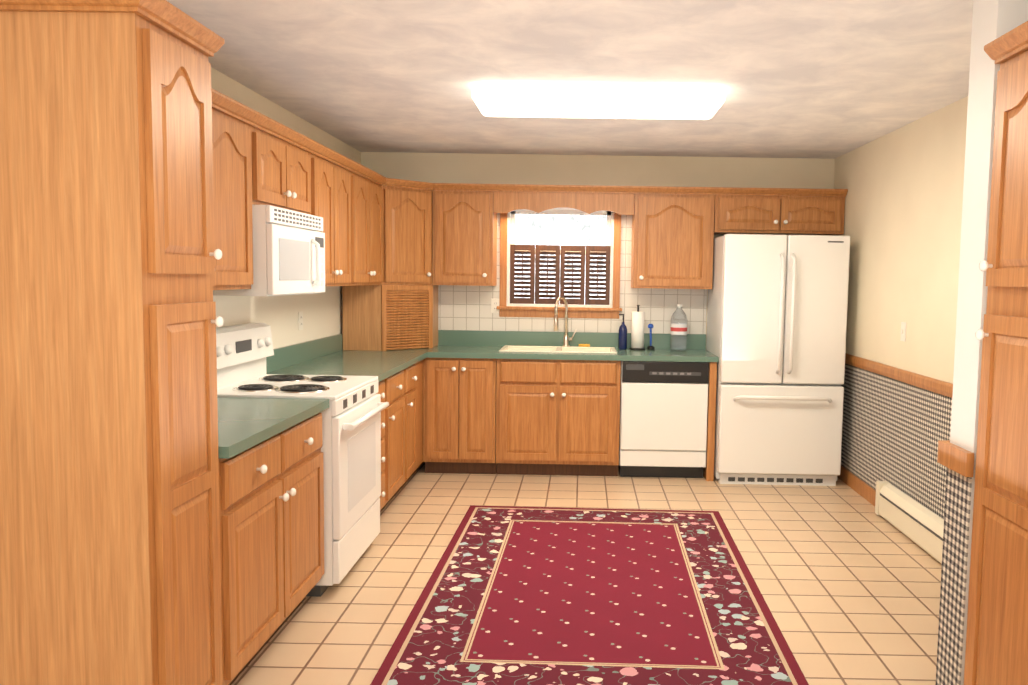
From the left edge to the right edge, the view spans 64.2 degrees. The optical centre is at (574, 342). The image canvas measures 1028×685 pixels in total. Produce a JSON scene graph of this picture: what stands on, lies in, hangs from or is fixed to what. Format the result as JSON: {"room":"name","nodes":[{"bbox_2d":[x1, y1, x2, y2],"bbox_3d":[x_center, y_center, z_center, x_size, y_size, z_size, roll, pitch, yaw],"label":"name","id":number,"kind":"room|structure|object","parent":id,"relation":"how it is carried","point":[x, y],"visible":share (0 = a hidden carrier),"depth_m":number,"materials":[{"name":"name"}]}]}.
{"room":"kitchen","nodes":[
{"label":"kitchen","id":0,"kind":"room"},
{"bbox_2d":[211,67,360,163],"bbox_3d":[-1.793,0.023,2.537,0.100,2.428,8.300,1,5,1],"label":"wall","id":1,"kind":"structure","parent":0,"point":[222,83],"depth_m":4.66,"materials":[{"name":"paint"}]},
{"bbox_2d":[212,108,252,289],"bbox_3d":[-1.544,-0.552,3.043,0.362,0.713,1.030,1,5,1],"label":"upper cabinet","id":2,"kind":"object","parent":1,"relation":"attached to","point":[232,190],"visible":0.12,"depth_m":3.34,"materials":[{"name":"brown wood"}]},
{"bbox_2d":[213,286,342,348],"bbox_3d":[-1.719,-0.103,4.554,0.006,0.536,3.943,1,5,1],"label":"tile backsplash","id":3,"kind":"structure","parent":1,"relation":"attached to","point":[323,315],"depth_m":4.90,"materials":[{"name":"white paint"}]},
{"bbox_2d":[298,311,302,329],"bbox_3d":[-1.706,-0.136,5.092,0.008,0.116,0.072,1,5,1],"label":"electrical outlet","id":4,"kind":"object","parent":3,"relation":"attached to","point":[300,320],"visible":1,"depth_m":5.08,"materials":[{"name":"white plastic"}]},
{"bbox_2d":[249,125,310,213],"bbox_3d":[-1.532,-0.808,3.929,0.362,0.343,0.765,1,5,1],"label":"upper cabinet","id":5,"kind":"object","parent":1,"relation":"attached to","point":[281,173],"visible":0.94,"depth_m":3.85,"materials":[{"name":"brown wood"}]},
{"bbox_2d":[213,205,324,295],"bbox_3d":[-1.498,-0.433,3.945,0.442,0.399,0.736,1,5,1],"label":"microwave","id":6,"kind":"object","parent":5,"relation":"attached to","point":[288,252],"visible":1,"depth_m":3.73,"materials":[{"name":"white"}]},
{"bbox_2d":[308,152,350,285],"bbox_3d":[-1.528,-0.683,4.696,0.362,0.713,0.735,1,5,1],"label":"upper cabinet","id":7,"kind":"object","parent":1,"relation":"attached to","point":[330,193],"visible":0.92,"depth_m":4.69,"materials":[{"name":"brown wood"}]},
{"bbox_2d":[349,171,382,285],"bbox_3d":[-1.520,-0.744,5.463,0.362,0.713,0.795,1,5,1],"label":"upper cabinet","id":8,"kind":"object","parent":1,"relation":"attached to","point":[366,231],"visible":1,"depth_m":5.40,"materials":[{"name":"brown wood"}]},
{"bbox_2d":[166,0,972,158],"bbox_3d":[0.139,-1.205,2.420,3.925,0.100,8.300,1,5,1],"label":"ceiling","id":9,"kind":"structure","parent":0,"point":[827,79],"depth_m":3.70,"materials":[{"name":"paint"}]},
{"bbox_2d":[472,84,724,119],"bbox_3d":[0.121,-1.253,4.268,1.275,0.093,0.430,1,5,1],"label":"ceiling light fixture","id":10,"kind":"object","parent":9,"relation":"attached to","point":[626,102],"visible":1,"depth_m":4.08,"materials":[{"name":"white plastic"}]},
{"bbox_2d":[231,462,941,684],"bbox_3d":[0.100,1.315,2.620,3.925,0.100,8.300,1,5,1],"label":"floor","id":11,"kind":"structure","parent":0,"point":[847,578],"depth_m":4.09,"materials":[{"name":"tile"}]},
{"bbox_2d":[0,0,224,684],"bbox_3d":[-1.413,0.172,2.348,0.662,2.174,0.463,1,5,1],"label":"pantry","id":12,"kind":"object","parent":11,"relation":"on","point":[110,569],"visible":1,"depth_m":2.18,"materials":[{"name":"brown wood"}]},
{"bbox_2d":[218,412,323,684],"bbox_3d":[-1.415,0.760,3.146,0.662,0.874,1.030,1,5,1],"label":"base cabinet","id":13,"kind":"object","parent":11,"relation":"on","point":[271,500],"visible":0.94,"depth_m":2.99,"materials":[{"name":"brown wood"}]},
{"bbox_2d":[217,366,336,458],"bbox_3d":[-1.415,0.244,3.105,0.647,0.159,1.031,1,5,1],"label":"countertop","id":14,"kind":"structure","parent":13,"relation":"on","point":[245,423],"depth_m":3.22,"materials":[{"name":"green laminate"}]},
{"bbox_2d":[216,323,388,596],"bbox_3d":[-1.364,0.527,4.032,0.740,1.200,0.766,1,5,1],"label":"range","id":15,"kind":"object","parent":11,"relation":"on","point":[351,434],"visible":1,"depth_m":3.88,"materials":[{"name":"white metal"},{"name":"black metal"},{"name":"black plastic"}]},
{"bbox_2d":[376,380,384,509],"bbox_3d":[-1.400,0.644,4.614,0.662,0.874,0.365,1,5,1],"label":"base cabinet","id":16,"kind":"object","parent":11,"relation":"on","point":[381,384],"visible":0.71,"depth_m":4.69,"materials":[{"name":"brown wood"}]},
{"bbox_2d":[380,370,404,511],"bbox_3d":[-1.395,0.610,5.055,0.662,0.874,0.510,1,5,1],"label":"base cabinet","id":17,"kind":"object","parent":11,"relation":"on","point":[394,438],"visible":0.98,"depth_m":5.00,"materials":[{"name":"brown wood"}]},
{"bbox_2d":[266,333,432,381],"bbox_3d":[-1.388,0.084,5.135,0.660,0.159,1.495,1,5,1],"label":"countertop","id":18,"kind":"structure","parent":17,"relation":"on","point":[326,351],"depth_m":5.19,"materials":[{"name":"green laminate"}]},
{"bbox_2d":[391,364,416,498],"bbox_3d":[-1.391,0.574,5.503,0.662,0.874,0.380,1,5,1],"label":"base cabinet","id":19,"kind":"object","parent":11,"relation":"on","point":[410,384],"visible":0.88,"depth_m":5.46,"materials":[{"name":"brown wood"}]},
{"bbox_2d":[404,360,422,483],"bbox_3d":[-1.412,0.524,6.138,0.607,0.874,0.886,1,5,1],"label":"base cabinet","id":20,"kind":"object","parent":11,"relation":"on","point":[419,385],"visible":0.11,"depth_m":5.87,"materials":[{"name":"brown wood"}]},
{"bbox_2d":[423,357,496,473],"bbox_3d":[-0.839,0.524,6.244,0.528,0.874,0.662,1,5,1],"label":"base cabinet","id":21,"kind":"object","parent":11,"relation":"on","point":[459,415],"visible":0.98,"depth_m":5.95,"materials":[{"name":"brown wood"}]},
{"bbox_2d":[496,359,620,475],"bbox_3d":[-0.119,0.536,6.238,0.903,0.874,0.662,1,5,1],"label":"base cabinet","id":22,"kind":"object","parent":11,"relation":"on","point":[557,417],"visible":1,"depth_m":5.95,"materials":[{"name":"brown wood"}]},
{"bbox_2d":[433,330,718,361],"bbox_3d":[-0.332,0.016,6.207,2.749,0.159,0.647,1,5,1],"label":"countertop","id":23,"kind":"structure","parent":22,"relation":"on","point":[451,343],"depth_m":6.41,"materials":[{"name":"green laminate"}]},
{"bbox_2d":[342,285,437,350],"bbox_3d":[-1.377,-0.200,6.198,0.599,0.478,0.599,1,5,1],"label":"appliance garage","id":24,"kind":"object","parent":23,"relation":"on","point":[387,317],"visible":0.98,"depth_m":5.95,"materials":[{"name":"brown wood"}]},
{"bbox_2d":[554,296,576,346],"bbox_3d":[-0.070,-0.163,6.362,0.179,0.396,0.199,1,5,1],"label":"faucet","id":25,"kind":"object","parent":23,"relation":"on","point":[566,339],"visible":1,"depth_m":6.42,"materials":[{"name":"silver metal"}]},
{"bbox_2d":[579,344,589,346],"bbox_3d":[0.078,0.027,6.478,0.090,0.027,0.045,1,5,1],"label":"sponge","id":26,"kind":"object","parent":23,"relation":"on","point":[584,345],"visible":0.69,"depth_m":6.46,"materials":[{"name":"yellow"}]},
{"bbox_2d":[618,314,626,349],"bbox_3d":[0.378,-0.085,6.369,0.069,0.277,0.068,1,5,1],"label":"soap bottle","id":27,"kind":"object","parent":23,"relation":"on","point":[622,341],"visible":1,"depth_m":6.35,"materials":[{"name":"blue"}]},
{"bbox_2d":[629,305,644,349],"bbox_3d":[0.494,-0.119,6.365,0.124,0.350,0.124,1,5,1],"label":"paper towel","id":28,"kind":"object","parent":23,"relation":"on","point":[637,333],"visible":1,"depth_m":6.33,"materials":[{"name":"white paper"}]},
{"bbox_2d":[647,324,654,349],"bbox_3d":[0.598,-0.045,6.370,0.060,0.205,0.060,1,5,1],"label":"dish brush","id":29,"kind":"object","parent":23,"relation":"on","point":[650,326],"visible":1,"depth_m":6.36,"materials":[{"name":"blue plastic"}]},
{"bbox_2d":[670,304,686,350],"bbox_3d":[0.814,-0.118,6.362,0.130,0.358,0.128,1,5,1],"label":"water bottle","id":30,"kind":"object","parent":23,"relation":"on","point":[678,339],"visible":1,"depth_m":6.31,"materials":[{"name":"white"}]},
{"bbox_2d":[370,505,808,684],"bbox_3d":[0.090,1.151,3.986,1.575,0.008,2.400,1,5,2],"label":"rug","id":31,"kind":"object","parent":11,"relation":"on","point":[513,595],"visible":0.89,"depth_m":3.61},
{"bbox_2d":[618,361,708,477],"bbox_3d":[0.656,0.549,6.236,0.631,0.872,0.639,1,5,1],"label":"dishwasher","id":32,"kind":"object","parent":11,"relation":"on","point":[663,418],"visible":0.96,"depth_m":5.93,"materials":[{"name":"white metal"},{"name":"black plastic"}]},
{"bbox_2d":[703,362,716,480],"bbox_3d":[1.001,0.553,6.246,0.052,0.874,0.627,1,5,1],"label":"end panel","id":33,"kind":"object","parent":11,"relation":"on","point":[708,472],"visible":0.36,"depth_m":5.94,"materials":[{"name":"brown wood"}]},
{"bbox_2d":[706,234,849,485],"bbox_3d":[1.483,0.112,6.105,0.875,1.790,0.794,1,5,1],"label":"refrigerator","id":34,"kind":"object","parent":11,"relation":"on","point":[777,305],"visible":1,"depth_m":5.77,"materials":[{"name":"white metal"}]},
{"bbox_2d":[964,21,1027,684],"bbox_3d":[1.521,0.250,1.944,0.656,2.174,1.150,1,5,1],"label":"pantry","id":35,"kind":"object","parent":11,"relation":"on","point":[996,651],"visible":1,"depth_m":2.35,"materials":[{"name":"brown wood"}]},
{"bbox_2d":[361,152,834,338],"bbox_3d":[0.161,-0.266,6.582,3.725,2.428,0.150,1,5,1],"label":"wall","id":36,"kind":"structure","parent":0,"point":[679,171],"depth_m":6.42,"materials":[{"name":"paint"}]},
{"bbox_2d":[381,186,432,284],"bbox_3d":[-1.382,-0.797,6.168,0.624,0.713,0.617,1,5,1],"label":"upper cabinet","id":37,"kind":"object","parent":36,"relation":"attached to","point":[407,236],"visible":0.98,"depth_m":6.00,"materials":[{"name":"brown wood"}]},
{"bbox_2d":[432,191,496,285],"bbox_3d":[-0.843,-0.798,6.290,0.455,0.713,0.362,1,5,1],"label":"upper cabinet","id":38,"kind":"object","parent":36,"relation":"attached to","point":[464,237],"visible":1,"depth_m":6.15,"materials":[{"name":"brown wood"}]},
{"bbox_2d":[497,208,621,318],"bbox_3d":[-0.113,-0.670,6.528,0.995,0.938,0.199,1,5,1],"label":"window","id":39,"kind":"structure","parent":36,"relation":"in","point":[506,307],"depth_m":6.49,"materials":[{"name":"brown wood"}]},
{"bbox_2d":[510,244,610,304],"bbox_3d":[-0.115,-0.540,6.509,0.797,0.468,0.034,1,5,1],"label":"window shutters","id":40,"kind":"object","parent":39,"relation":"attached to","point":[559,270],"visible":1,"depth_m":6.50,"materials":[{"name":"brown wood"}]},
{"bbox_2d":[438,213,706,333],"bbox_3d":[-0.322,-0.510,6.489,2.752,1.086,0.006,1,5,1],"label":"tile backsplash","id":41,"kind":"structure","parent":36,"relation":"attached to","point":[463,307],"depth_m":6.50,"materials":[{"name":"white tile"}]},
{"bbox_2d":[491,299,498,312],"bbox_3d":[-0.629,-0.292,6.502,0.072,0.116,0.008,1,5,1],"label":"electrical outlet","id":42,"kind":"object","parent":41,"relation":"attached to","point":[494,304],"visible":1,"depth_m":6.50,"materials":[{"name":"white plastic"}]},
{"bbox_2d":[631,194,714,288],"bbox_3d":[0.750,-0.772,6.276,0.598,0.713,0.362,1,5,1],"label":"upper cabinet","id":43,"kind":"object","parent":36,"relation":"attached to","point":[672,240],"visible":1,"depth_m":6.13,"materials":[{"name":"brown wood"}]},
{"bbox_2d":[493,192,634,214],"bbox_3d":[-0.078,-1.061,6.271,1.060,0.163,0.270,1,5,1],"label":"window valance","id":44,"kind":"object","parent":43,"relation":"attached to","point":[588,203],"visible":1,"depth_m":6.14,"materials":[{"name":"brown wood"}]},
{"bbox_2d":[714,195,844,234],"bbox_3d":[1.542,-0.974,6.252,0.970,0.283,0.362,1,5,1],"label":"upper cabinet","id":45,"kind":"object","parent":36,"relation":"attached to","point":[781,215],"visible":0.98,"depth_m":6.11,"materials":[{"name":"brown wood"}]},
{"bbox_2d":[834,96,967,383],"bbox_3d":[2.032,0.086,2.503,0.100,2.428,8.300,1,5,1],"label":"wall","id":46,"kind":"structure","parent":0,"point":[903,185],"depth_m":4.93,"materials":[{"name":"paint"}]},
{"bbox_2d":[211,88,847,196],"bbox_3d":[0.307,-1.001,4.304,3.411,0.052,3.652,1,5,1],"label":"crown molding","id":47,"kind":"structure","parent":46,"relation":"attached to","point":[230,107],"depth_m":6.06,"materials":[{"name":"brown wood"}]},
{"bbox_2d":[837,466,875,505],"bbox_3d":[1.972,1.080,4.689,0.014,0.100,3.797,1,5,1],"label":"baseboard","id":48,"kind":"structure","parent":46,"relation":"attached to","point":[864,490],"depth_m":5.68,"materials":[{"name":"brown wood"}]},
{"bbox_2d":[900,322,905,341],"bbox_3d":[1.998,-0.066,4.969,0.015,0.116,0.072,1,5,1],"label":"light switch","id":49,"kind":"object","parent":46,"relation":"attached to","point":[903,331],"visible":1,"depth_m":4.96,"materials":[{"name":"white plastic"}]},
{"bbox_2d":[841,363,971,684],"bbox_3d":[1.624,0.695,4.576,0.730,0.875,3.970,1,5,1],"label":"wainscot","id":50,"kind":"structure","parent":46,"relation":"attached to","point":[894,431],"depth_m":4.69,"materials":[{"name":"paper"}]},
{"bbox_2d":[875,481,943,563],"bbox_3d":[1.926,1.060,4.096,0.068,0.205,2.128,1,5,1],"label":"baseboard heater","id":51,"kind":"object","parent":46,"relation":"attached to","point":[918,524],"visible":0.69,"depth_m":4.63,"materials":[{"name":"beige metal"}]},
{"bbox_2d":[845,353,974,476],"bbox_3d":[1.619,0.232,4.529,0.754,0.075,3.989,1,5,1],"label":"trim","id":52,"kind":"structure","parent":46,"relation":"attached to","point":[956,458],"depth_m":4.42,"materials":[{"name":"brown wood"}]},
{"bbox_2d":[950,0,1027,684],"bbox_3d":[1.620,0.070,2.619,0.725,2.428,0.165,1,5,1],"label":"wall","id":53,"kind":"structure","parent":0,"point":[992,20],"depth_m":2.57,"materials":[{"name":"white paint"}]},
{"label":"outside","id":54,"kind":"structure","parent":0,"visible":0},
{"bbox_2d":[514,214,606,303],"bbox_3d":[-0.110,-0.705,6.781,1.445,1.398,0.010,1,5,1],"label":"window","id":55,"kind":"structure","parent":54,"point":[560,230],"depth_m":6.76,"materials":[{"name":"glass"}]}
]}

